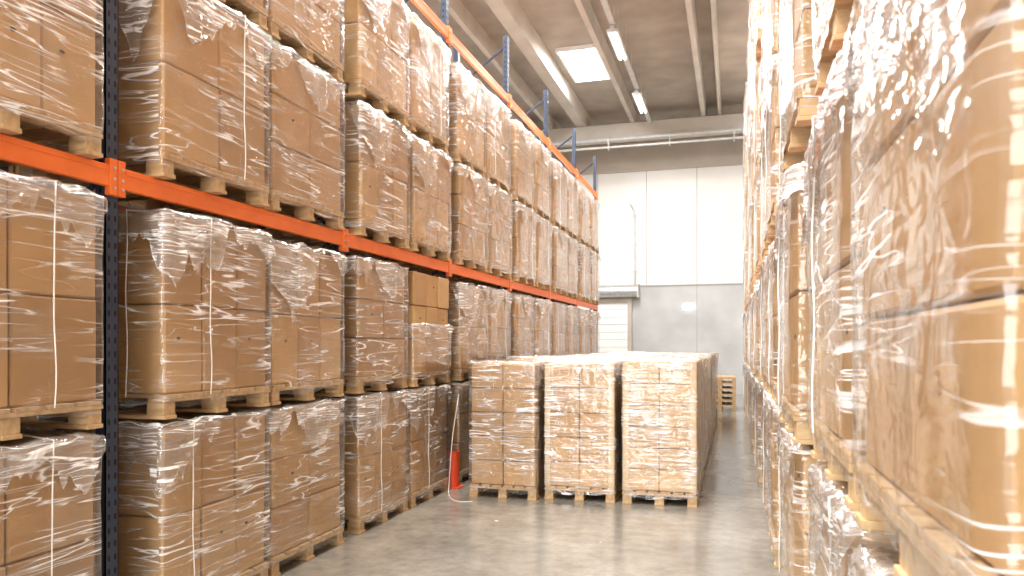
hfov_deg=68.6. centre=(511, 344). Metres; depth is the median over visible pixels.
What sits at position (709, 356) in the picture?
load
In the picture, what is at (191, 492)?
load
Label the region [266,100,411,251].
load
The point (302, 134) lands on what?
load
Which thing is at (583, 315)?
load
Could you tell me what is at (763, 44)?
load
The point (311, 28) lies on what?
load
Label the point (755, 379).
load
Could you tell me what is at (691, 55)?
ceiling
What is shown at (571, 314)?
load
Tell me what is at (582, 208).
load
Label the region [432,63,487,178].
load
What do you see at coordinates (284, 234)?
load
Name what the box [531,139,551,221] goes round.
load
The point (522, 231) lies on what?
load
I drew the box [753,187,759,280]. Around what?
load
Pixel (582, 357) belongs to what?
load
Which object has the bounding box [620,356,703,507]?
load
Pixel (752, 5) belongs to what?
load
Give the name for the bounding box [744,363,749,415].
load
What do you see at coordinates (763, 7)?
load
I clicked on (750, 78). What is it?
load
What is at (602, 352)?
load
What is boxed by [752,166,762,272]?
load
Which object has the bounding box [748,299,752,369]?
load
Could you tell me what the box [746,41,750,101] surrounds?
load
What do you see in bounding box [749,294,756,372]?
load
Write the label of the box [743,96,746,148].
load
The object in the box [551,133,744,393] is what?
wall
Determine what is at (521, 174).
load
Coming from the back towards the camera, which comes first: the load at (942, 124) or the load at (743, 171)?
the load at (743, 171)
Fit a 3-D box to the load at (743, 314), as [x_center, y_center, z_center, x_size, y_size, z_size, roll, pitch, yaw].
[6.511,-0.195,19.331,1.097,1.265,1.142,0,0,16]
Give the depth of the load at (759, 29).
9.68 m
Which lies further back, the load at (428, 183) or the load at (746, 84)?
the load at (746, 84)
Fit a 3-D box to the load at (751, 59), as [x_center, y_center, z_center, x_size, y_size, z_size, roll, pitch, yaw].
[4.785,-4.410,13.366,1.097,1.265,1.142,0,0,16]
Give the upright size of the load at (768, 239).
1.264 m
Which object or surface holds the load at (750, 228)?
on the rack at (859, 35)
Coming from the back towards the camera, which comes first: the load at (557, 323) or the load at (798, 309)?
the load at (557, 323)
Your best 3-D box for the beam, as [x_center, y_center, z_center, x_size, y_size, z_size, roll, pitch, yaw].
[6.184,-7.107,24.398,16.000,0.515,0.500,0,0,16]
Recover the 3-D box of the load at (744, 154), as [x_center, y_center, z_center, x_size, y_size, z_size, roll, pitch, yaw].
[6.519,-4.395,19.327,1.098,1.234,1.149,0,0,16]
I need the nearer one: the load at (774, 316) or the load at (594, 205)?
the load at (774, 316)
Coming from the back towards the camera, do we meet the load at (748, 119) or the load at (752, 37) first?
the load at (748, 119)
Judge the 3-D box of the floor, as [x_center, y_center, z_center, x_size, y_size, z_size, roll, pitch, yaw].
[1.739,1.800,9.393,16.600,0.200,35.600,0,0,16]
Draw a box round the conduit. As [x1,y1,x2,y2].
[630,203,636,282]
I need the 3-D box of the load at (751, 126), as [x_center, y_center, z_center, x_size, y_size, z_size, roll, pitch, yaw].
[4.371,-2.867,12.040,1.098,1.234,1.149,0,0,16]
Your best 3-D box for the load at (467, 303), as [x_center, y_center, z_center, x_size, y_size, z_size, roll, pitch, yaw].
[-0.950,-0.180,9.787,1.098,1.234,1.149,0,0,16]
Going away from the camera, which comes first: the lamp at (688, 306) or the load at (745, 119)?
the load at (745, 119)
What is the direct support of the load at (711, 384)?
on the floor
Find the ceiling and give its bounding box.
[401,0,749,130]
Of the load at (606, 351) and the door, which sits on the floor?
the load at (606, 351)
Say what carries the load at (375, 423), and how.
on the floor
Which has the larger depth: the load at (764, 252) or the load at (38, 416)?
the load at (764, 252)
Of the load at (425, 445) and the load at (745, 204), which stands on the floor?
the load at (425, 445)
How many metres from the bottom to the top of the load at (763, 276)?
1.234 m
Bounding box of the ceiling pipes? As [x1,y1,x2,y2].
[542,126,742,152]
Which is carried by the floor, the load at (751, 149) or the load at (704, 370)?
the load at (704, 370)
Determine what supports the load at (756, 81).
on the load at (758, 193)
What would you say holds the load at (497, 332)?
on the load
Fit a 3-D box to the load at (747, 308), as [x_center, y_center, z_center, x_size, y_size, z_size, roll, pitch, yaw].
[5.518,-0.195,15.787,1.097,1.265,1.142,0,0,16]
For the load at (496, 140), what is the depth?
10.64 m
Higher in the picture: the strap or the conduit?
the conduit
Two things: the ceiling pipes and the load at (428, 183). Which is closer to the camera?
the load at (428, 183)
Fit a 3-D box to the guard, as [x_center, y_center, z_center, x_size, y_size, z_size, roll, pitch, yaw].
[-0.660,1.485,8.967,0.130,0.430,0.200,0,0,16]
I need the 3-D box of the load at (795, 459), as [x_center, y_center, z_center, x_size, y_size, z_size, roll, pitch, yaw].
[1.891,1.067,3.671,1.097,1.265,1.142,0,0,16]
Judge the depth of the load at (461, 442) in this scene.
9.27 m
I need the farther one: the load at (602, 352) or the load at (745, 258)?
the load at (745, 258)
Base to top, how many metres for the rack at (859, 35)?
8.300 m
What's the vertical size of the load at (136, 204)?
1.265 m
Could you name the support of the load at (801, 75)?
on the rack at (859, 35)
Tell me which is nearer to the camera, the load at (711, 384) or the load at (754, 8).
the load at (754, 8)
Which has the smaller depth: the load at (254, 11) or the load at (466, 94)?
the load at (254, 11)
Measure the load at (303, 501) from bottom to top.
1.265 m
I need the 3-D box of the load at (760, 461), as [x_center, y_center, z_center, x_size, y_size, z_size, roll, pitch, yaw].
[3.672,1.068,9.604,1.102,1.264,1.131,0,0,16]
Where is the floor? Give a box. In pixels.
[279,394,782,575]
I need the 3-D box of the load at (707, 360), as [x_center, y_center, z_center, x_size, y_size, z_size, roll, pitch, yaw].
[2.443,0.933,10.964,0.851,1.533,1.247,0,0,17]
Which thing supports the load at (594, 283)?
on the rack at (109, 177)
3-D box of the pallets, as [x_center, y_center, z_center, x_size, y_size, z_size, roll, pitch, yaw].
[5.572,1.267,20.043,0.800,0.866,1.200,0,0,16]
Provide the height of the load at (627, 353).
1.565 m
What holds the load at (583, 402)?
on the floor
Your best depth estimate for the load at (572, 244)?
15.54 m
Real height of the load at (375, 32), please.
1.234 m
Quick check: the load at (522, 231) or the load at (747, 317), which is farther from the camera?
the load at (747, 317)
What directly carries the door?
in the wall
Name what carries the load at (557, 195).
on the load at (558, 261)
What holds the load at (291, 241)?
on the rack
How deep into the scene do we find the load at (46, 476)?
3.68 m
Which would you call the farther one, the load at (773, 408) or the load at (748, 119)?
the load at (748, 119)
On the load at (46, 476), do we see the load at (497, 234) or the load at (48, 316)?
the load at (48, 316)
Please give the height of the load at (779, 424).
1.259 m
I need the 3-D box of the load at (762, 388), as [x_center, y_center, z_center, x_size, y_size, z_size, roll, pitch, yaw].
[3.391,1.067,8.492,1.097,1.265,1.142,0,0,16]
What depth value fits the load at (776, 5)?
5.89 m
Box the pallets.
[716,375,735,410]
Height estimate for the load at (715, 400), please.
1.546 m
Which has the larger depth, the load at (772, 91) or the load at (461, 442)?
the load at (461, 442)
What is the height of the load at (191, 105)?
1.262 m
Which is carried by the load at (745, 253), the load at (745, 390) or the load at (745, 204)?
the load at (745, 204)
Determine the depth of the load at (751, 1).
13.74 m
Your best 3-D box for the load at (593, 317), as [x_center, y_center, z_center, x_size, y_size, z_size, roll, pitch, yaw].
[1.522,-0.194,18.170,1.102,1.264,1.131,0,0,16]
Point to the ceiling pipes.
(608, 139)
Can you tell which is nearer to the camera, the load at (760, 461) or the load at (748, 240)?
the load at (760, 461)
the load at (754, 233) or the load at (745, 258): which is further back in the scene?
the load at (745, 258)
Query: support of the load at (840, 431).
on the load at (840, 534)
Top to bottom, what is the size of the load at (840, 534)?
1.262 m
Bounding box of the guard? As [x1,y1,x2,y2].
[449,450,464,488]
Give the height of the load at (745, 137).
1.265 m
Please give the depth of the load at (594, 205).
17.88 m
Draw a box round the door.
[570,283,639,354]
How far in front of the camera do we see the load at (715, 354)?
15.13 m
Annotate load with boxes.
[0,0,103,166]
[0,170,107,440]
[0,427,105,575]
[9,165,93,192]
[29,416,55,427]
[30,405,272,575]
[31,0,272,211]
[38,208,275,419]
[118,200,199,216]
[120,398,182,406]
[168,38,345,233]
[187,240,346,404]
[194,396,345,575]
[200,216,290,243]
[218,0,267,31]
[263,0,344,82]
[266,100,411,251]
[280,255,408,393]
[288,234,329,252]
[292,387,411,533]
[322,0,411,126]
[330,135,452,262]
[368,382,451,507]
[369,271,453,386]
[387,12,450,153]
[388,162,488,273]
[418,282,489,380]
[427,183,512,280]
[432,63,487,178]
[435,379,474,483]
[460,201,536,286]
[463,286,511,374]
[468,358,554,500]
[474,91,511,194]
[493,214,552,291]
[506,355,576,359]
[509,120,534,209]
[509,293,534,358]
[511,226,567,295]
[528,235,578,298]
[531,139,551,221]
[531,298,552,355]
[542,357,624,502]
[548,158,568,231]
[549,302,567,354]
[551,244,590,302]
[559,354,611,355]
[562,250,600,304]
[564,173,579,239]
[565,305,579,354]
[569,355,644,359]
[576,188,590,247]
[576,308,590,354]
[585,311,600,354]
[585,352,624,354]
[588,196,599,253]
[606,351,645,352]
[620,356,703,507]
[625,352,672,354]
[643,356,705,485]
[649,356,709,468]
[657,355,711,451]
[664,352,714,444]
[678,352,716,427]
[711,352,718,421]
[713,354,715,429]
[742,362,748,411]
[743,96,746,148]
[743,114,744,135]
[743,149,747,202]
[743,171,744,211]
[743,207,746,257]
[743,252,748,305]
[743,258,747,307]
[743,314,745,361]
[744,81,748,133]
[744,135,748,194]
[744,199,747,251]
[744,311,748,362]
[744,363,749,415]
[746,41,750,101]
[746,103,750,163]
[746,176,750,237]
[747,119,750,175]
[747,219,753,291]
[747,240,750,296]
[747,308,750,365]
[747,317,751,366]
[747,366,750,424]
[748,0,752,59]
[748,11,750,46]
[748,55,752,142]
[748,78,752,144]
[748,144,752,218]
[748,202,756,286]
[748,228,752,293]
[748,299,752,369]
[748,371,754,439]
[749,0,755,33]
[749,23,755,120]
[749,123,756,202]
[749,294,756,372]
[749,374,756,453]
[752,63,764,167]
[752,99,756,186]
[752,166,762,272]
[752,280,763,379]
[752,290,756,373]
[753,0,756,97]
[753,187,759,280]
[753,377,758,460]
[753,380,764,482]
[754,0,762,63]
[758,141,767,263]
[758,274,765,382]
[759,102,774,249]
[759,257,771,392]
[760,0,770,101]
[760,26,765,105]
[760,383,766,493]
[761,390,770,531]
[763,0,784,68]
[763,50,784,234]
[764,240,784,401]
[764,397,784,567]
[773,160,820,444]
[776,0,786,207]
[776,217,786,395]
[776,411,786,575]
[777,425,827,575]
[780,0,821,172]
[801,38,882,511]
[805,463,898,575]
[812,0,853,95]
[841,0,1023,575]
[848,541,899,575]
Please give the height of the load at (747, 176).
1.265 m
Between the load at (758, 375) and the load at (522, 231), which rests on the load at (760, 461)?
the load at (758, 375)
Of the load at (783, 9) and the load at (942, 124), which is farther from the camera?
the load at (783, 9)
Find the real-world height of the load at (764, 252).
1.262 m
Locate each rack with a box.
[0,0,597,575]
[752,24,863,298]
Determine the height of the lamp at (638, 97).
0.769 m
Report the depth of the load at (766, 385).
7.36 m
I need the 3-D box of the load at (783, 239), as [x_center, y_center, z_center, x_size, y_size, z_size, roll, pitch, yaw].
[2.269,-0.194,4.757,1.101,1.262,1.141,0,0,16]
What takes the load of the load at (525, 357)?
on the floor
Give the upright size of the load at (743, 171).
1.264 m
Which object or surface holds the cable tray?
attached to the ceiling
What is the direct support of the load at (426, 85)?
on the load at (428, 183)
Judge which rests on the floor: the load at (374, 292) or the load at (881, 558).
the load at (881, 558)
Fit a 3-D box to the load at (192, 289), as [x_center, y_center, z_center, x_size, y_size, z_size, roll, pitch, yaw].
[-2.360,-0.194,5.026,1.102,1.264,1.131,0,0,16]
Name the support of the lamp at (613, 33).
hanging from the ceiling
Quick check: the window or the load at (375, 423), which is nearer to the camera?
the load at (375, 423)
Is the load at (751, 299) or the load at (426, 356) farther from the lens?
the load at (751, 299)
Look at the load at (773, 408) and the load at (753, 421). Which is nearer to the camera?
the load at (773, 408)
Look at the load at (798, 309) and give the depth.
3.34 m
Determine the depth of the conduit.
26.75 m
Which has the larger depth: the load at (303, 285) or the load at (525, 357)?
the load at (525, 357)
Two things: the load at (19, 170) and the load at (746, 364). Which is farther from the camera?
the load at (746, 364)
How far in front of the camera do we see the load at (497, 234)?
10.65 m
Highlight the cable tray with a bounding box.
[600,0,651,122]
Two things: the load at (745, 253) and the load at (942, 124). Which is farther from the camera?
the load at (745, 253)
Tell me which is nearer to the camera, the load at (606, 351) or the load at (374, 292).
the load at (374, 292)
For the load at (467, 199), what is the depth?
9.43 m
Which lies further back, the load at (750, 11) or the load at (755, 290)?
the load at (750, 11)
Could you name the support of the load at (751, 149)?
on the load at (748, 243)
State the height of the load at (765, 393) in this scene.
1.264 m
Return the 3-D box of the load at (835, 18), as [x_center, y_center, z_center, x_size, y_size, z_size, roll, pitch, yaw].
[1.536,-1.617,2.332,1.092,1.259,1.136,0,0,16]
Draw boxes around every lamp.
[607,3,627,59]
[632,71,647,113]
[683,303,693,309]
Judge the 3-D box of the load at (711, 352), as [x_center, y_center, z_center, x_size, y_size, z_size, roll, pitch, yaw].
[4.283,0.933,17.146,0.851,1.533,1.247,0,0,16]
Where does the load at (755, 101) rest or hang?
on the load at (755, 195)
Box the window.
[556,44,609,82]
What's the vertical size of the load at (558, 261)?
1.265 m
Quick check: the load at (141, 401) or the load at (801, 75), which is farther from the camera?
the load at (141, 401)
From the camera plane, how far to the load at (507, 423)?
8.34 m
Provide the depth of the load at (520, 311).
11.87 m
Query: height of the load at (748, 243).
1.234 m
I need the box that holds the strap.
[448,394,471,501]
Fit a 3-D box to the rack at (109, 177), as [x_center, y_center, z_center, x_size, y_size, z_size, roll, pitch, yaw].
[-1.183,-1.500,9.122,0.950,6.400,20.360,0,0,16]
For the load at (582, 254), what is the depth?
16.64 m
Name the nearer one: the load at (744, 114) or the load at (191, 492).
the load at (191, 492)
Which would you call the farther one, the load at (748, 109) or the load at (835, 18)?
the load at (748, 109)
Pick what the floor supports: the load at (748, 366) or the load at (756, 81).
the load at (748, 366)
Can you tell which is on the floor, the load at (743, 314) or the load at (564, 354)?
the load at (564, 354)
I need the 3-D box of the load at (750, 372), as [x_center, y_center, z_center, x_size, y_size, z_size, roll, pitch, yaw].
[4.773,1.082,13.370,1.098,1.234,1.149,0,0,16]
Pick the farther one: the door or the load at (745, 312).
the door
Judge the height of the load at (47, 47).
1.259 m
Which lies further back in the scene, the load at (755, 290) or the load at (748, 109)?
the load at (748, 109)
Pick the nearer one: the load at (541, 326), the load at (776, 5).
the load at (776, 5)
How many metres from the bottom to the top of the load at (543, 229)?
1.262 m
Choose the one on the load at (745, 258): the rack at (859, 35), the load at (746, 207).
the load at (746, 207)
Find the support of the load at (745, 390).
on the floor
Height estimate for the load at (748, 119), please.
1.259 m
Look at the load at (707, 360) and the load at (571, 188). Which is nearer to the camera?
the load at (707, 360)

